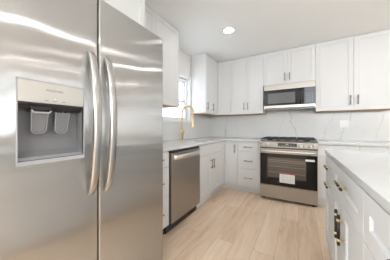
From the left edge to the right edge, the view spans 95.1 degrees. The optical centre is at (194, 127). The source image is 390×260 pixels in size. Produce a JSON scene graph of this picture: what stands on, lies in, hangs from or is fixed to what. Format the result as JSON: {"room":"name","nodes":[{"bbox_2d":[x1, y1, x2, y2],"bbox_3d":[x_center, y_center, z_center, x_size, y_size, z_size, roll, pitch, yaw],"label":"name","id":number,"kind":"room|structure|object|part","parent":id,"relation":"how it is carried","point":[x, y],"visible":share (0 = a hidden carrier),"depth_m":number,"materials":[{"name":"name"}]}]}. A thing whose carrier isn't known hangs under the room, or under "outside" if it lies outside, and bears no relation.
{"room":"kitchen","nodes":[
{"label":"kitchen","id":0,"kind":"room"},
{"bbox_2d":[97,0,162,259],"bbox_3d":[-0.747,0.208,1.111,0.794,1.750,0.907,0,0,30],"label":"door","id":1,"kind":"structure","parent":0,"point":[129,56],"depth_m":1.07,"materials":[{"name":"silver metal"}]},
{"bbox_2d":[171,49,203,140],"bbox_3d":[-1.571,-0.107,0.904,0.150,2.440,7.390,0,0,30],"label":"wall","id":2,"kind":"structure","parent":0,"point":[184,59],"depth_m":3.23,"materials":[{"name":"white paint"}]},
{"bbox_2d":[103,0,144,26],"bbox_3d":[-0.933,-1.016,1.220,0.636,0.622,0.977,0,0,30],"label":"upper cabinet","id":3,"kind":"object","parent":2,"relation":"attached to","point":[134,9],"visible":0.12,"depth_m":1.38,"materials":[{"name":"white paint"}]},
{"bbox_2d":[145,5,178,107],"bbox_3d":[-0.573,-0.805,2.120,0.358,1.044,0.938,0,0,30],"label":"upper cabinet","id":4,"kind":"object","parent":2,"relation":"attached to","point":[154,23],"visible":0.15,"depth_m":2.26,"materials":[{"name":"white paint"}]},
{"bbox_3d":[-0.575,-0.803,1.853,0.019,1.032,0.465,0,0,30],"label":"door","id":5,"kind":"part","parent":4,"relation":"part of","materials":[{"name":"white paint"}]},
{"bbox_3d":[-0.341,-0.803,2.257,0.019,1.032,0.464,0,0,30],"label":"door","id":6,"kind":"part","parent":4,"relation":"part of","materials":[{"name":"white paint"}]},
{"bbox_3d":[-0.598,-0.289,2.134,0.300,0.012,0.938,0,0,30],"label":"panel","id":7,"kind":"part","parent":4,"relation":"part of","materials":[{"name":"brown wood"}]},
{"bbox_2d":[163,72,190,122],"bbox_3d":[-0.361,-0.517,2.954,0.148,0.850,0.910,0,0,30],"label":"window","id":8,"kind":"structure","parent":2,"relation":"in","point":[183,81],"depth_m":3.27,"materials":[{"name":"white"}]},
{"bbox_3d":[-0.375,-0.318,2.979,0.028,0.348,0.746,0,0,30],"label":"sash","id":9,"kind":"part","parent":8,"relation":"part of","materials":[{"name":"white"}]},
{"bbox_3d":[-0.354,-0.102,2.967,0.148,0.020,0.820,0,0,30],"label":"sill","id":10,"kind":"part","parent":8,"relation":"part of","materials":[{"name":"white stone"}]},
{"bbox_3d":[-0.401,-0.653,2.994,0.028,0.403,0.746,0,0,30],"label":"sash","id":11,"kind":"part","parent":8,"relation":"part of","materials":[{"name":"white"}]},
{"bbox_3d":[-0.307,-0.517,2.922,0.010,0.850,0.910,0,0,30],"label":"casing","id":12,"kind":"part","parent":8,"relation":"part of","materials":[{"name":"white"}]},
{"bbox_2d":[163,114,209,140],"bbox_3d":[-0.304,-0.029,2.928,0.011,0.453,2.593,0,0,30],"label":"backsplash","id":13,"kind":"structure","parent":2,"relation":"attached to","point":[171,130],"depth_m":3.27,"materials":[{"name":"stone"}]},
{"bbox_2d":[191,53,210,114],"bbox_3d":[0.137,-0.793,3.331,0.345,1.068,0.230,0,0,30],"label":"upper cabinet","id":14,"kind":"object","parent":2,"relation":"attached to","point":[200,64],"visible":1,"depth_m":3.24,"materials":[{"name":"white paint"}]},
{"bbox_3d":[0.245,-0.789,3.269,0.019,1.060,0.225,0,0,30],"label":"door","id":15,"kind":"part","parent":14,"relation":"part of","materials":[{"name":"white paint"}]},
{"bbox_2d":[163,188,331,259],"bbox_3d":[1.929,1.163,-1.123,8.337,0.100,7.790,0,0,30],"label":"floor","id":16,"kind":"structure","parent":0,"point":[232,224],"depth_m":1.94,"materials":[{"name":"brown wood"}]},
{"bbox_2d":[0,0,162,259],"bbox_3d":[-0.748,0.221,1.109,0.794,1.784,0.913,0,0,30],"label":"refrigerator","id":17,"kind":"object","parent":16,"relation":"on","point":[81,81],"visible":1,"depth_m":0.83,"materials":[{"name":"grey metal"}]},
{"bbox_3d":[-0.624,0.191,0.745,0.070,1.715,0.408,0,0,30],"label":"freezer door","id":18,"kind":"part","parent":17,"relation":"part of","materials":[{"name":"silver metal"}]},
{"bbox_3d":[-0.592,-0.139,0.747,0.022,0.082,0.228,0,0,30],"label":"dispenser panel","id":19,"kind":"part","parent":17,"relation":"part of","materials":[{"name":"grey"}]},
{"bbox_3d":[-0.479,-0.022,0.852,0.072,0.698,0.038,0,0,30],"label":"door handle","id":20,"kind":"part","parent":17,"relation":"part of","materials":[{"name":"silver metal"}]},
{"bbox_2d":[163,151,168,234],"bbox_3d":[-0.597,0.673,1.815,0.618,0.879,0.378,0,0,30],"label":"base cabinet","id":21,"kind":"object","parent":16,"relation":"on","point":[165,154],"visible":0.16,"depth_m":1.81,"materials":[{"name":"white paint"}]},
{"bbox_3d":[-0.371,0.850,1.683,0.019,0.302,0.374,0,0,30],"label":"drawer","id":22,"kind":"part","parent":21,"relation":"part of","materials":[{"name":"white paint"}]},
{"bbox_3d":[-0.371,0.548,1.683,0.019,0.294,0.374,0,0,30],"label":"drawer","id":23,"kind":"part","parent":21,"relation":"part of","materials":[{"name":"white paint"}]},
{"bbox_3d":[-0.371,0.321,1.683,0.019,0.152,0.374,0,0,30],"label":"drawer","id":24,"kind":"part","parent":21,"relation":"part of","materials":[{"name":"white paint"}]},
{"bbox_2d":[165,146,199,233],"bbox_3d":[-0.309,0.675,2.245,0.614,0.876,0.654,0,0,30],"label":"dishwasher","id":25,"kind":"object","parent":16,"relation":"on","point":[184,163],"visible":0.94,"depth_m":2.05,"materials":[{"name":"silver metal"}]},
{"bbox_3d":[-0.063,0.316,2.117,0.060,0.050,0.563,0,0,30],"label":"handle","id":26,"kind":"part","parent":25,"relation":"part of","materials":[{"name":"silver metal"}]},
{"bbox_2d":[196,142,220,208],"bbox_3d":[0.023,0.673,2.884,0.618,0.879,0.782,0,0,30],"label":"base cabinet","id":27,"kind":"object","parent":16,"relation":"on","point":[210,154],"visible":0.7,"depth_m":2.69,"materials":[{"name":"white paint"}]},
{"bbox_3d":[0.151,0.701,2.584,0.019,0.600,0.388,0,0,30],"label":"door","id":28,"kind":"part","parent":27,"relation":"part of","materials":[{"name":"white paint"}]},
{"bbox_3d":[0.347,0.701,2.922,0.019,0.600,0.387,0,0,30],"label":"door","id":29,"kind":"part","parent":27,"relation":"part of","materials":[{"name":"white paint"}]},
{"bbox_2d":[218,141,238,190],"bbox_3d":[0.501,0.673,3.516,0.812,0.879,0.788,0,0,30],"label":"base cabinet","id":30,"kind":"object","parent":16,"relation":"on","point":[229,149],"visible":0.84,"depth_m":3.19,"materials":[{"name":"white paint"}]},
{"bbox_2d":[163,137,260,151],"bbox_3d":[0.212,0.217,2.632,1.202,0.032,2.611,0,0,30],"label":"countertop","id":31,"kind":"structure","parent":30,"relation":"on","point":[174,144],"depth_m":2.62,"materials":[{"name":"white stone"}]},
{"bbox_2d":[180,105,193,140],"bbox_3d":[-0.113,-0.076,2.803,0.254,0.555,0.097,0,0,30],"label":"faucet","id":32,"kind":"object","parent":31,"relation":"on","point":[182,131],"visible":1,"depth_m":2.81,"materials":[{"name":"gold metal"}]},
{"bbox_3d":[0.492,0.623,3.172,0.019,0.756,0.179,0,0,30],"label":"door","id":33,"kind":"part","parent":30,"relation":"part of","materials":[{"name":"white paint"}]},
{"bbox_3d":[0.651,0.623,3.197,0.226,0.756,0.019,0,0,30],"label":"door","id":34,"kind":"part","parent":30,"relation":"part of","materials":[{"name":"white paint"}]},
{"bbox_2d":[238,141,259,193],"bbox_3d":[1.056,0.673,3.279,0.385,0.879,0.643,0,0,30],"label":"base cabinet","id":35,"kind":"object","parent":16,"relation":"on","point":[248,152],"visible":0.88,"depth_m":3.04,"materials":[{"name":"white paint"}]},
{"bbox_3d":[0.918,0.852,3.042,0.381,0.298,0.019,0,0,30],"label":"drawer","id":36,"kind":"part","parent":35,"relation":"part of","materials":[{"name":"white paint"}]},
{"bbox_3d":[0.918,0.553,3.042,0.381,0.292,0.019,0,0,30],"label":"drawer","id":37,"kind":"part","parent":35,"relation":"part of","materials":[{"name":"white paint"}]},
{"bbox_3d":[0.918,0.324,3.042,0.381,0.158,0.019,0,0,30],"label":"drawer","id":38,"kind":"part","parent":35,"relation":"part of","materials":[{"name":"white paint"}]},
{"bbox_2d":[260,136,317,206],"bbox_3d":[1.514,0.637,2.906,0.761,0.952,0.774,0,0,30],"label":"gas range","id":39,"kind":"object","parent":16,"relation":"on","point":[288,165],"visible":1,"depth_m":2.61,"materials":[{"name":"silver metal"}]},
{"bbox_3d":[1.334,0.351,2.596,0.701,0.032,0.058,0,0,30],"label":"handle","id":40,"kind":"part","parent":39,"relation":"part of","materials":[{"name":"silver metal"}]},
{"bbox_3d":[1.359,0.972,2.639,0.755,0.190,0.040,0,0,30],"label":"storage drawer","id":41,"kind":"part","parent":39,"relation":"part of","materials":[{"name":"silver metal"}]},
{"bbox_3d":[1.360,0.593,2.641,0.755,0.557,0.044,0,0,30],"label":"oven door","id":42,"kind":"part","parent":39,"relation":"part of","materials":[{"name":"black glass"}]},
{"bbox_3d":[1.349,0.628,2.620,0.745,0.478,0.003,0,0,30],"label":"oven glass","id":43,"kind":"part","parent":39,"relation":"part of","materials":[{"name":"black glass"}]},
{"bbox_2d":[262,139,315,141],"bbox_3d":[1.537,0.205,2.946,0.761,0.016,0.680,0,0,30],"label":"cooktop","id":44,"kind":"object","parent":39,"relation":"in","point":[271,140],"depth_m":2.71,"materials":[{"name":"black metal"}]},
{"bbox_3d":[1.359,0.250,2.639,0.761,0.102,0.051,0,0,30],"label":"control panel","id":45,"kind":"part","parent":39,"relation":"part of","materials":[{"name":"silver metal"}]},
{"bbox_2d":[323,155,333,259],"bbox_3d":[1.503,0.673,1.233,0.995,0.880,0.399,0,0,30],"label":"base cabinet","id":46,"kind":"object","parent":16,"relation":"on","point":[329,184],"visible":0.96,"depth_m":1.46,"materials":[{"name":"white paint"}]},
{"bbox_3d":[1.111,0.505,1.460,0.019,0.176,0.396,0,0,30],"label":"drawer","id":47,"kind":"part","parent":46,"relation":"part of","materials":[{"name":"white paint"}]},
{"bbox_3d":[1.111,0.330,1.460,0.019,0.167,0.396,0,0,30],"label":"drawer","id":48,"kind":"part","parent":46,"relation":"part of","materials":[{"name":"white paint"}]},
{"bbox_3d":[1.111,0.803,1.460,0.019,0.412,0.396,0,0,30],"label":"door","id":49,"kind":"part","parent":46,"relation":"part of","materials":[{"name":"white paint"}]},
{"bbox_2d":[318,144,358,205],"bbox_3d":[2.090,0.673,2.680,0.450,0.879,0.643,0,0,30],"label":"base cabinet","id":50,"kind":"object","parent":16,"relation":"on","point":[321,147],"visible":0.07,"depth_m":2.52,"materials":[{"name":"white paint"}]},
{"bbox_3d":[1.953,0.704,2.443,0.446,0.594,0.019,0,0,30],"label":"door","id":51,"kind":"part","parent":50,"relation":"part of","materials":[{"name":"white paint"}]},
{"bbox_3d":[1.953,0.324,2.443,0.446,0.158,0.019,0,0,30],"label":"drawer","id":52,"kind":"part","parent":50,"relation":"part of","materials":[{"name":"white paint"}]},
{"bbox_2d":[317,140,389,146],"bbox_3d":[2.296,0.217,2.569,0.920,0.032,0.632,0,0,30],"label":"countertop","id":53,"kind":"structure","parent":50,"relation":"on","point":[325,142],"depth_m":2.44,"materials":[{"name":"white stone"}]},
{"bbox_2d":[334,162,364,259],"bbox_3d":[1.231,0.673,0.763,0.995,0.880,0.682,0,0,30],"label":"base cabinet","id":54,"kind":"object","parent":16,"relation":"on","point":[348,195],"visible":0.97,"depth_m":0.94,"materials":[{"name":"white paint"}]},
{"bbox_3d":[0.931,0.725,1.150,0.019,0.568,0.310,0,0,30],"label":"door","id":55,"kind":"part","parent":54,"relation":"part of","materials":[{"name":"white paint"}]},
{"bbox_3d":[0.760,0.725,0.855,0.019,0.568,0.366,0,0,30],"label":"door","id":56,"kind":"part","parent":54,"relation":"part of","materials":[{"name":"white paint"}]},
{"bbox_2d":[359,146,389,152],"bbox_3d":[2.482,0.673,2.453,0.454,0.879,0.643,0,0,30],"label":"base cabinet","id":57,"kind":"object","parent":16,"relation":"on","point":[361,148],"visible":0.05,"depth_m":2.26,"materials":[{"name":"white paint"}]},
{"bbox_2d":[364,191,389,259],"bbox_3d":[0.856,0.673,0.117,0.995,0.880,0.809,0,0,30],"label":"base cabinet","id":58,"kind":"object","parent":16,"relation":"on","point":[376,218],"visible":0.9,"depth_m":0.60,"materials":[{"name":"white paint"}]},
{"bbox_2d":[325,149,389,213],"bbox_3d":[1.148,0.215,0.566,1.000,0.032,1.930,0,0,30],"label":"countertop","id":59,"kind":"structure","parent":58,"relation":"on","point":[370,171],"depth_m":0.85,"materials":[{"name":"white stone"}]},
{"bbox_3d":[0.566,0.725,0.519,0.019,0.568,0.402,0,0,30],"label":"door","id":60,"kind":"part","parent":58,"relation":"part of","materials":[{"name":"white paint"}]},
{"bbox_2d":[145,0,389,62],"bbox_3d":[1.929,-1.387,-1.123,8.337,0.120,7.790,0,0,30],"label":"ceiling","id":61,"kind":"structure","parent":0,"point":[260,26],"depth_m":2.25,"materials":[{"name":"white paint"}]},
{"bbox_2d":[223,27,234,33],"bbox_3d":[0.458,-1.323,2.427,0.160,0.007,0.160,0,0,30],"label":"recessed light","id":62,"kind":"object","parent":61,"relation":"in","point":[227,30],"visible":1,"depth_m":2.43,"materials":[{"name":"white plastic"}]},
{"bbox_2d":[261,196,316,206],"bbox_3d":[1.526,1.083,2.927,0.741,0.030,0.605,0,0,30],"label":"drawer","id":63,"kind":"object","parent":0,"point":[261,196],"depth_m":2.65,"materials":[{"name":"silver metal"}]},
{"bbox_2d":[210,109,389,141],"bbox_3d":[3.818,-0.107,2.139,8.337,2.440,0.150,0,0,30],"label":"wall","id":64,"kind":"structure","parent":0,"point":[308,109],"depth_m":3.11,"materials":[{"name":"white paint"}]},
{"bbox_2d":[201,58,234,115],"bbox_3d":[0.446,-0.793,3.645,0.588,1.068,0.622,0,0,30],"label":"upper cabinet","id":65,"kind":"object","parent":64,"relation":"attached to","point":[221,71],"visible":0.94,"depth_m":3.54,"materials":[{"name":"white paint"}]},
{"bbox_3d":[0.377,-0.789,3.497,0.019,1.060,0.295,0,0,30],"label":"door","id":66,"kind":"part","parent":65,"relation":"part of","materials":[{"name":"white paint"}]},
{"bbox_3d":[0.448,-0.265,3.637,0.576,0.012,0.610,0,0,30],"label":"panel","id":67,"kind":"part","parent":65,"relation":"part of","materials":[{"name":"brown wood"}]},
{"bbox_3d":[0.582,-0.789,3.562,0.265,1.060,0.019,0,0,30],"label":"door","id":68,"kind":"part","parent":65,"relation":"part of","materials":[{"name":"white paint"}]},
{"bbox_2d":[231,54,265,115],"bbox_3d":[1.028,-0.793,3.459,0.605,1.068,0.363,0,0,30],"label":"upper cabinet","id":69,"kind":"object","parent":64,"relation":"attached to","point":[247,88],"visible":0.99,"depth_m":3.32,"materials":[{"name":"white paint"}]},
{"bbox_3d":[0.830,-0.789,3.419,0.301,1.060,0.019,0,0,30],"label":"door","id":70,"kind":"part","parent":69,"relation":"part of","materials":[{"name":"white paint"}]},
{"bbox_3d":[1.043,-0.265,3.484,0.605,0.012,0.305,0,0,30],"label":"panel","id":71,"kind":"part","parent":69,"relation":"part of","materials":[{"name":"brown wood"}]},
{"bbox_3d":[1.093,-0.789,3.267,0.299,1.060,0.019,0,0,30],"label":"door","id":72,"kind":"part","parent":69,"relation":"part of","materials":[{"name":"white paint"}]},
{"bbox_2d":[263,44,315,85],"bbox_3d":[1.626,-1.033,3.113,0.774,0.588,0.363,0,0,30],"label":"upper cabinet","id":73,"kind":"object","parent":64,"relation":"attached to","point":[298,64],"visible":0.88,"depth_m":2.97,"materials":[{"name":"white paint"}]},
{"bbox_3d":[1.388,-1.029,3.096,0.377,0.580,0.019,0,0,30],"label":"door","id":74,"kind":"part","parent":73,"relation":"part of","materials":[{"name":"white paint"}]},
{"bbox_2d":[264,80,315,110],"bbox_3d":[1.616,-0.521,3.081,0.752,0.427,0.403,0,0,30],"label":"microwave","id":75,"kind":"object","parent":73,"relation":"attached to","point":[296,95],"visible":1,"depth_m":2.92,"materials":[{"name":"silver metal"}]},
{"bbox_3d":[1.478,-0.510,2.988,0.604,0.262,0.038,0,0,30],"label":"door","id":76,"kind":"part","parent":75,"relation":"part of","materials":[{"name":"black glass"}]},
{"bbox_3d":[1.541,-0.689,2.952,0.752,0.093,0.044,0,0,30],"label":"trim","id":77,"kind":"part","parent":75,"relation":"part of","materials":[{"name":"silver metal"}]},
{"bbox_3d":[1.541,-0.357,2.952,0.752,0.044,0.044,0,0,30],"label":"trim","id":78,"kind":"part","parent":75,"relation":"part of","materials":[{"name":"silver metal"}]},
{"bbox_3d":[1.802,-0.510,2.800,0.144,0.262,0.038,0,0,30],"label":"control panel","id":79,"kind":"part","parent":75,"relation":"part of","materials":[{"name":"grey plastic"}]},
{"bbox_3d":[1.723,-1.029,2.901,0.392,0.580,0.019,0,0,30],"label":"door","id":80,"kind":"part","parent":73,"relation":"part of","materials":[{"name":"white paint"}]},
{"bbox_2d":[210,110,389,140],"bbox_3d":[1.597,-0.053,3.332,2.897,0.503,0.011,0,0,30],"label":"backsplash","id":81,"kind":"structure","parent":64,"relation":"attached to","point":[363,126],"depth_m":3.12,"materials":[{"name":"stone"}]},
{"bbox_2d":[340,120,348,127],"bbox_3d":[2.394,-0.063,2.860,0.116,0.116,0.007,0,0,30],"label":"wall outlet","id":82,"kind":"object","parent":81,"relation":"attached to","point":[343,123],"visible":1,"depth_m":2.86,"materials":[{"name":"white plastic"}]},
{"bbox_2d":[314,29,389,112],"bbox_3d":[2.355,-0.793,2.690,0.910,1.068,0.363,0,0,30],"label":"upper cabinet","id":83,"kind":"object","parent":64,"relation":"attached to","point":[353,73],"visible":1,"depth_m":2.56,"materials":[{"name":"white paint"}]},
{"bbox_3d":[2.091,-0.789,2.688,0.452,1.060,0.019,0,0,30],"label":"door","id":84,"kind":"part","parent":83,"relation":"part of","materials":[{"name":"white paint"}]},
{"bbox_3d":[2.370,-0.265,2.715,0.910,0.012,0.305,0,0,30],"label":"panel","id":85,"kind":"part","parent":83,"relation":"part of","materials":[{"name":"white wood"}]},
{"bbox_3d":[2.485,-0.789,2.460,0.452,1.060,0.019,0,0,30],"label":"door","id":86,"kind":"part","parent":83,"relation":"part of","materials":[{"name":"white paint"}]}
]}

